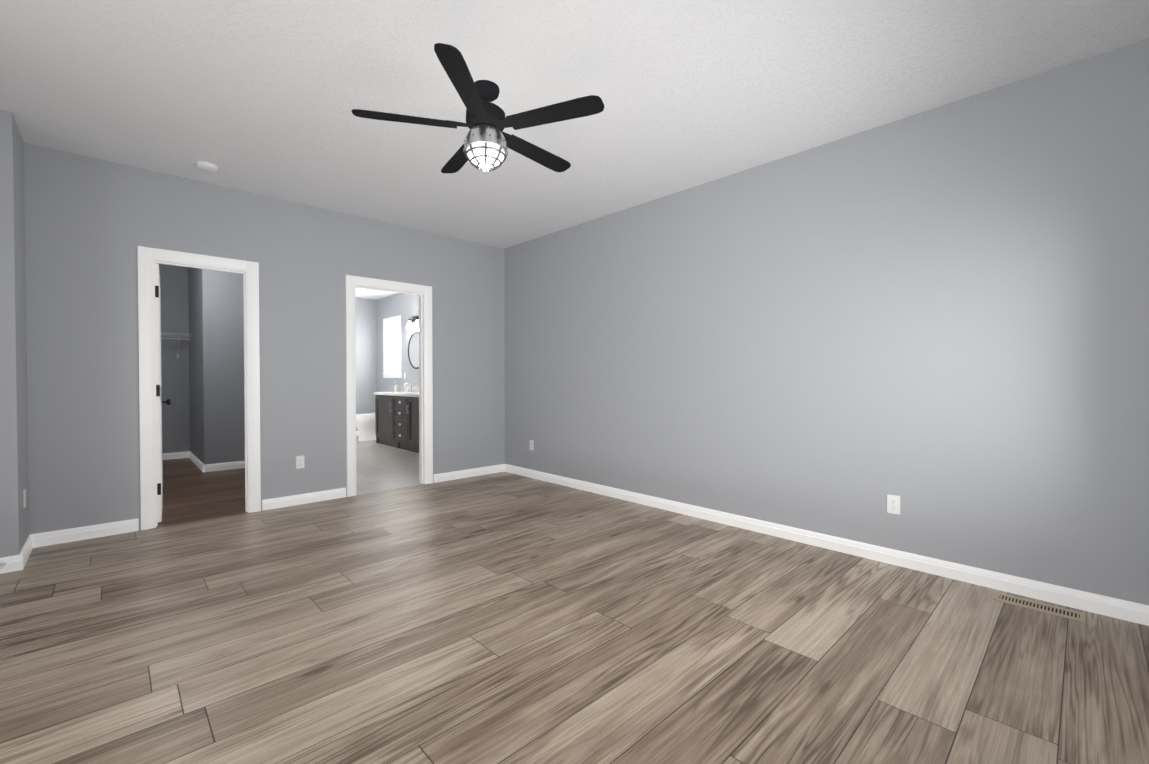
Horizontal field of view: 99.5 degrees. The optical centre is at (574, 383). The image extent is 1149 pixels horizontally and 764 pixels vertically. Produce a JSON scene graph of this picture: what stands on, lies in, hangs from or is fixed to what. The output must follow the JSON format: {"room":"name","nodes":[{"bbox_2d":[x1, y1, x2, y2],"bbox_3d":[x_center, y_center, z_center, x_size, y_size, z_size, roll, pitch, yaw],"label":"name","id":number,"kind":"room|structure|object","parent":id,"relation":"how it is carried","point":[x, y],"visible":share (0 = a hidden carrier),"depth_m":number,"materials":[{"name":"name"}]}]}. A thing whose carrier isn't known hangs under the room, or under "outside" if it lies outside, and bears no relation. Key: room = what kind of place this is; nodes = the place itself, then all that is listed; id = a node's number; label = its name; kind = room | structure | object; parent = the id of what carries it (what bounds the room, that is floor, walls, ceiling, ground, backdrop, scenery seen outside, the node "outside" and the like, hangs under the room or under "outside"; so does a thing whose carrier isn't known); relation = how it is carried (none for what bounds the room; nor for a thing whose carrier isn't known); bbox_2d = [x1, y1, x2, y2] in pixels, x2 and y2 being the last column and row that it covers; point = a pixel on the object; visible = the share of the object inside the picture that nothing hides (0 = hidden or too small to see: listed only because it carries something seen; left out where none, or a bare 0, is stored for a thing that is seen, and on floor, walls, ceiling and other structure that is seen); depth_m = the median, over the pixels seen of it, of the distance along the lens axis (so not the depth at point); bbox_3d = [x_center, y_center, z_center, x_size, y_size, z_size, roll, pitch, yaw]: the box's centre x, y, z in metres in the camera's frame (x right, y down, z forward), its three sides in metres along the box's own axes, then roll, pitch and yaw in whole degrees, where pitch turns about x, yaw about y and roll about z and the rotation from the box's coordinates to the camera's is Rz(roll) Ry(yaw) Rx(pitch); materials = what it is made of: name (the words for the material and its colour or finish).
{"room":"empty bedroom","nodes":[
{"label":"empty bedroom","id":0,"kind":"room"},
{"bbox_2d":[0,109,28,557],"bbox_3d":[-4.213,-0.238,2.442,1.920,2.700,0.630,-1,1,-44],"label":"wall bump-out","id":1,"kind":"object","parent":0,"point":[14,512],"visible":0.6,"depth_m":2.87,"materials":[{"name":"grey paint"}]},
{"bbox_2d":[23,489,25,507],"bbox_3d":[-3.484,0.728,3.086,0.007,0.115,0.070,-1,1,-44],"label":"outlet","id":2,"kind":"object","parent":1,"relation":"attached to","point":[24,493],"visible":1,"depth_m":3.06,"materials":[{"name":"white plastic"}]},
{"bbox_2d":[159,264,189,452],"bbox_3d":[-5.921,-0.294,6.579,1.110,2.700,0.120,-1,1,-44],"label":"wall","id":3,"kind":"structure","parent":0,"point":[174,368],"depth_m":6.81,"materials":[{"name":"grey paint"}]},
{"bbox_2d":[162,451,187,459],"bbox_3d":[-5.874,1.012,6.547,1.050,0.090,0.016,-1,1,-44],"label":"baseboard","id":4,"kind":"structure","parent":3,"relation":"attached to","point":[176,455],"depth_m":6.81,"materials":[{"name":"white paint"}]},
{"bbox_2d":[161,332,190,357],"bbox_3d":[-5.770,-0.521,6.418,1.118,0.338,0.315,-1,1,-44],"label":"shelf","id":5,"kind":"object","parent":3,"relation":"attached to","point":[171,334],"visible":0.25,"depth_m":6.62,"materials":[{"name":"white metal"}]},
{"bbox_2d":[188,267,244,464],"bbox_3d":[-4.722,-0.296,6.705,0.800,2.700,1.590,-1,1,-44],"label":"wall","id":6,"kind":"structure","parent":0,"point":[216,363],"depth_m":6.02,"materials":[{"name":"grey paint"}]},
{"bbox_2d":[188,451,205,471],"bbox_3d":[-4.971,1.014,6.392,0.016,0.090,1.486,-1,1,-44],"label":"baseboard","id":7,"kind":"structure","parent":6,"relation":"attached to","point":[198,463],"depth_m":6.28,"materials":[{"name":"white paint"}]},
{"bbox_2d":[206,461,244,471],"bbox_3d":[-4.219,1.018,6.092,0.660,0.090,0.016,-1,1,-44],"label":"baseboard","id":8,"kind":"structure","parent":6,"relation":"attached to","point":[238,464],"depth_m":6.00,"materials":[{"name":"white paint"}]},
{"bbox_2d":[24,143,504,534],"bbox_3d":[-2.099,-0.270,4.804,4.400,2.700,0.120,-1,1,-44],"label":"wall","id":9,"kind":"structure","parent":0,"point":[91,224],"depth_m":4.00,"materials":[{"name":"grey paint"}]},
{"bbox_2d":[21,534,35,557],"bbox_3d":[-3.464,1.058,3.075,0.016,0.090,0.450,-1,1,-44],"label":"baseboard","id":10,"kind":"structure","parent":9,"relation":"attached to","point":[30,543],"depth_m":3.20,"materials":[{"name":"white paint"}]},
{"bbox_2d":[36,518,138,546],"bbox_3d":[-3.450,1.053,3.444,0.544,0.090,0.016,-1,1,-44],"label":"baseboard","id":11,"kind":"structure","parent":9,"relation":"attached to","point":[119,527],"depth_m":3.44,"materials":[{"name":"white paint"}]},
{"bbox_2d":[155,263,170,521],"bbox_3d":[-3.424,0.071,4.025,0.163,2.018,0.594,-1,1,-44],"label":"closet door","id":12,"kind":"structure","parent":9,"relation":"in","point":[159,401],"depth_m":3.80,"materials":[{"name":"white paint"}]},
{"bbox_2d":[137,246,260,529],"bbox_3d":[-3.012,0.033,3.940,0.766,2.118,0.154,-1,1,-44],"label":"door frame","id":13,"kind":"structure","parent":9,"relation":"attached to","point":[148,258],"depth_m":3.74,"materials":[{"name":"white paint"}]},
{"bbox_2d":[296,455,304,468],"bbox_3d":[-2.467,0.706,4.379,0.070,0.115,0.007,-1,1,-44],"label":"outlet","id":14,"kind":"object","parent":9,"relation":"attached to","point":[300,461],"visible":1,"depth_m":4.38,"materials":[{"name":"white plastic"}]},
{"bbox_2d":[262,488,345,510],"bbox_3d":[-2.431,1.040,4.413,0.683,0.090,0.016,-1,1,-44],"label":"baseboard","id":15,"kind":"structure","parent":9,"relation":"attached to","point":[280,502],"depth_m":4.39,"materials":[{"name":"white paint"}]},
{"bbox_2d":[346,275,432,496],"bbox_3d":[-1.902,0.018,4.996,0.882,2.118,0.154,-1,1,-44],"label":"door frame","id":16,"kind":"structure","parent":9,"relation":"attached to","point":[423,292],"depth_m":5.10,"materials":[{"name":"white paint"}]},
{"bbox_2d":[433,464,503,482],"bbox_3d":[-1.195,1.025,5.588,0.913,0.090,0.016,-1,1,-44],"label":"baseboard","id":17,"kind":"structure","parent":9,"relation":"attached to","point":[447,476],"depth_m":5.55,"materials":[{"name":"white paint"}]},
{"bbox_2d":[355,297,376,430],"bbox_3d":[-4.797,-0.328,9.097,2.390,2.700,0.120,-1,1,-44],"label":"wall","id":18,"kind":"structure","parent":0,"point":[366,343],"depth_m":9.64,"materials":[{"name":"grey paint"}]},
{"bbox_2d":[377,293,418,391],"bbox_3d":[-2.262,-0.314,8.079,0.120,2.700,4.850,-1,1,-44],"label":"wall","id":19,"kind":"structure","parent":0,"point":[405,307],"depth_m":8.97,"materials":[{"name":"grey paint"}]},
{"bbox_2d":[382,315,401,377],"bbox_3d":[-3.467,-0.685,9.226,0.035,1.150,0.820,-1,1,-44],"label":"bathroom window","id":20,"kind":"structure","parent":19,"relation":"in","point":[391,347],"depth_m":9.22,"materials":[{"name":"white glass"}]},
{"bbox_2d":[405,316,418,328],"bbox_3d":[-2.795,-1.069,8.452,0.144,0.210,0.444,-1,1,-44],"label":"sconce","id":21,"kind":"object","parent":19,"relation":"attached to","point":[415,319],"visible":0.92,"depth_m":8.50,"materials":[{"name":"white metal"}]},
{"bbox_2d":[408,332,418,368],"bbox_3d":[-2.758,-0.585,8.493,0.022,0.652,0.652,-1,1,-44],"label":"round mirror","id":22,"kind":"object","parent":19,"relation":"attached to","point":[413,350],"visible":0.62,"depth_m":8.55,"materials":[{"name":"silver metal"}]},
{"bbox_2d":[0,436,1148,763],"bbox_3d":[-2.695,1.140,4.056,6.320,0.100,10.350,-1,1,-44],"label":"floor","id":23,"kind":"structure","parent":0,"point":[502,618],"depth_m":2.08,"materials":[{"name":"brown wood"}]},
{"bbox_2d":[0,548,27,573],"bbox_3d":[-3.931,1.069,2.282,1.786,0.090,0.016,-1,1,-44],"label":"baseboard","id":24,"kind":"structure","parent":23,"relation":"on","point":[16,562],"depth_m":2.87,"materials":[{"name":"white paint"}]},
{"bbox_2d":[356,413,375,440],"bbox_3d":[-3.672,0.618,8.952,0.733,0.812,0.443,-1,1,-44],"label":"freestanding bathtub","id":25,"kind":"object","parent":23,"relation":"on","point":[365,424],"visible":0.4,"depth_m":8.74,"materials":[{"name":"white ceramic"}]},
{"bbox_2d":[375,395,418,452],"bbox_3d":[-2.670,0.614,8.000,0.591,0.845,1.760,-1,1,-44],"label":"bathroom vanity","id":26,"kind":"object","parent":23,"relation":"on","point":[396,419],"depth_m":7.79,"materials":[{"name":"brown wood"}]},
{"bbox_2d":[374,391,418,394],"bbox_3d":[-2.663,0.173,8.001,0.571,0.038,1.790,-1,1,-44],"label":"countertop","id":27,"kind":"structure","parent":26,"relation":"on","point":[405,392],"depth_m":8.21,"materials":[{"name":"white stone"}]},
{"bbox_2d":[394,382,397,391],"bbox_3d":[-3.118,0.057,8.518,0.067,0.176,0.064,-1,1,-44],"label":"soap bottle","id":28,"kind":"object","parent":27,"relation":"on","point":[396,388],"visible":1,"depth_m":8.50,"materials":[{"name":"white plastic"}]},
{"bbox_2d":[404,383,417,390],"bbox_3d":[-2.868,0.064,8.398,0.165,0.169,0.314,-1,1,-44],"label":"faucet","id":29,"kind":"object","parent":27,"relation":"on","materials":[{"name":"silver metal"}]},
{"bbox_2d":[993,592,1085,622],"bbox_3d":[2.311,1.110,2.428,0.125,0.004,0.330,-1,1,-44],"label":"floor vent","id":30,"kind":"object","parent":23,"relation":"in","point":[1044,608],"visible":1,"depth_m":2.42,"materials":[{"name":"beige metal"}]},
{"bbox_2d":[0,0,1148,299],"bbox_3d":[-2.695,-1.660,4.019,6.320,0.100,10.350,-1,1,-44],"label":"ceiling","id":31,"kind":"structure","parent":0,"point":[260,96],"depth_m":2.57,"materials":[{"name":"white paint"}]},
{"bbox_2d":[195,161,217,172],"bbox_3d":[-2.696,-1.585,3.570,0.134,0.036,0.134,-1,1,-44],"label":"smoke detector","id":32,"kind":"object","parent":31,"relation":"attached to","point":[206,166],"visible":1,"depth_m":3.54,"materials":[{"name":"white plastic"}]},
{"bbox_2d":[352,43,603,172],"bbox_3d":[-0.465,-1.371,2.659,1.252,0.440,1.270,-1,1,-44],"label":"ceiling fan","id":33,"kind":"object","parent":31,"relation":"hanging from","point":[488,142],"visible":1,"depth_m":2.53,"materials":[{"name":"black"}]},
{"bbox_2d":[504,38,1148,604],"bbox_3d":[1.008,-0.260,4.047,0.120,2.700,5.260,-1,1,-44],"label":"wall","id":34,"kind":"structure","parent":0,"point":[936,320],"depth_m":2.96,"materials":[{"name":"grey paint"}]},
{"bbox_2d":[530,440,533,449],"bbox_3d":[-0.490,0.700,5.543,0.007,0.115,0.070,-1,1,-44],"label":"outlet","id":35,"kind":"object","parent":34,"relation":"attached to","point":[531,444],"visible":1,"depth_m":5.54,"materials":[{"name":"white plastic"}]},
{"bbox_2d":[504,464,1148,625],"bbox_3d":[0.907,1.045,4.072,0.016,0.090,5.110,-1,1,-44],"label":"baseboard","id":36,"kind":"structure","parent":34,"relation":"attached to","point":[1134,612],"depth_m":2.96,"materials":[{"name":"white paint"}]},
{"bbox_2d":[887,494,899,514],"bbox_3d":[1.951,0.740,2.977,0.007,0.115,0.070,-1,1,-44],"label":"outlet","id":37,"kind":"object","parent":34,"relation":"attached to","point":[893,504],"visible":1,"depth_m":2.98,"materials":[{"name":"white plastic"}]}
]}

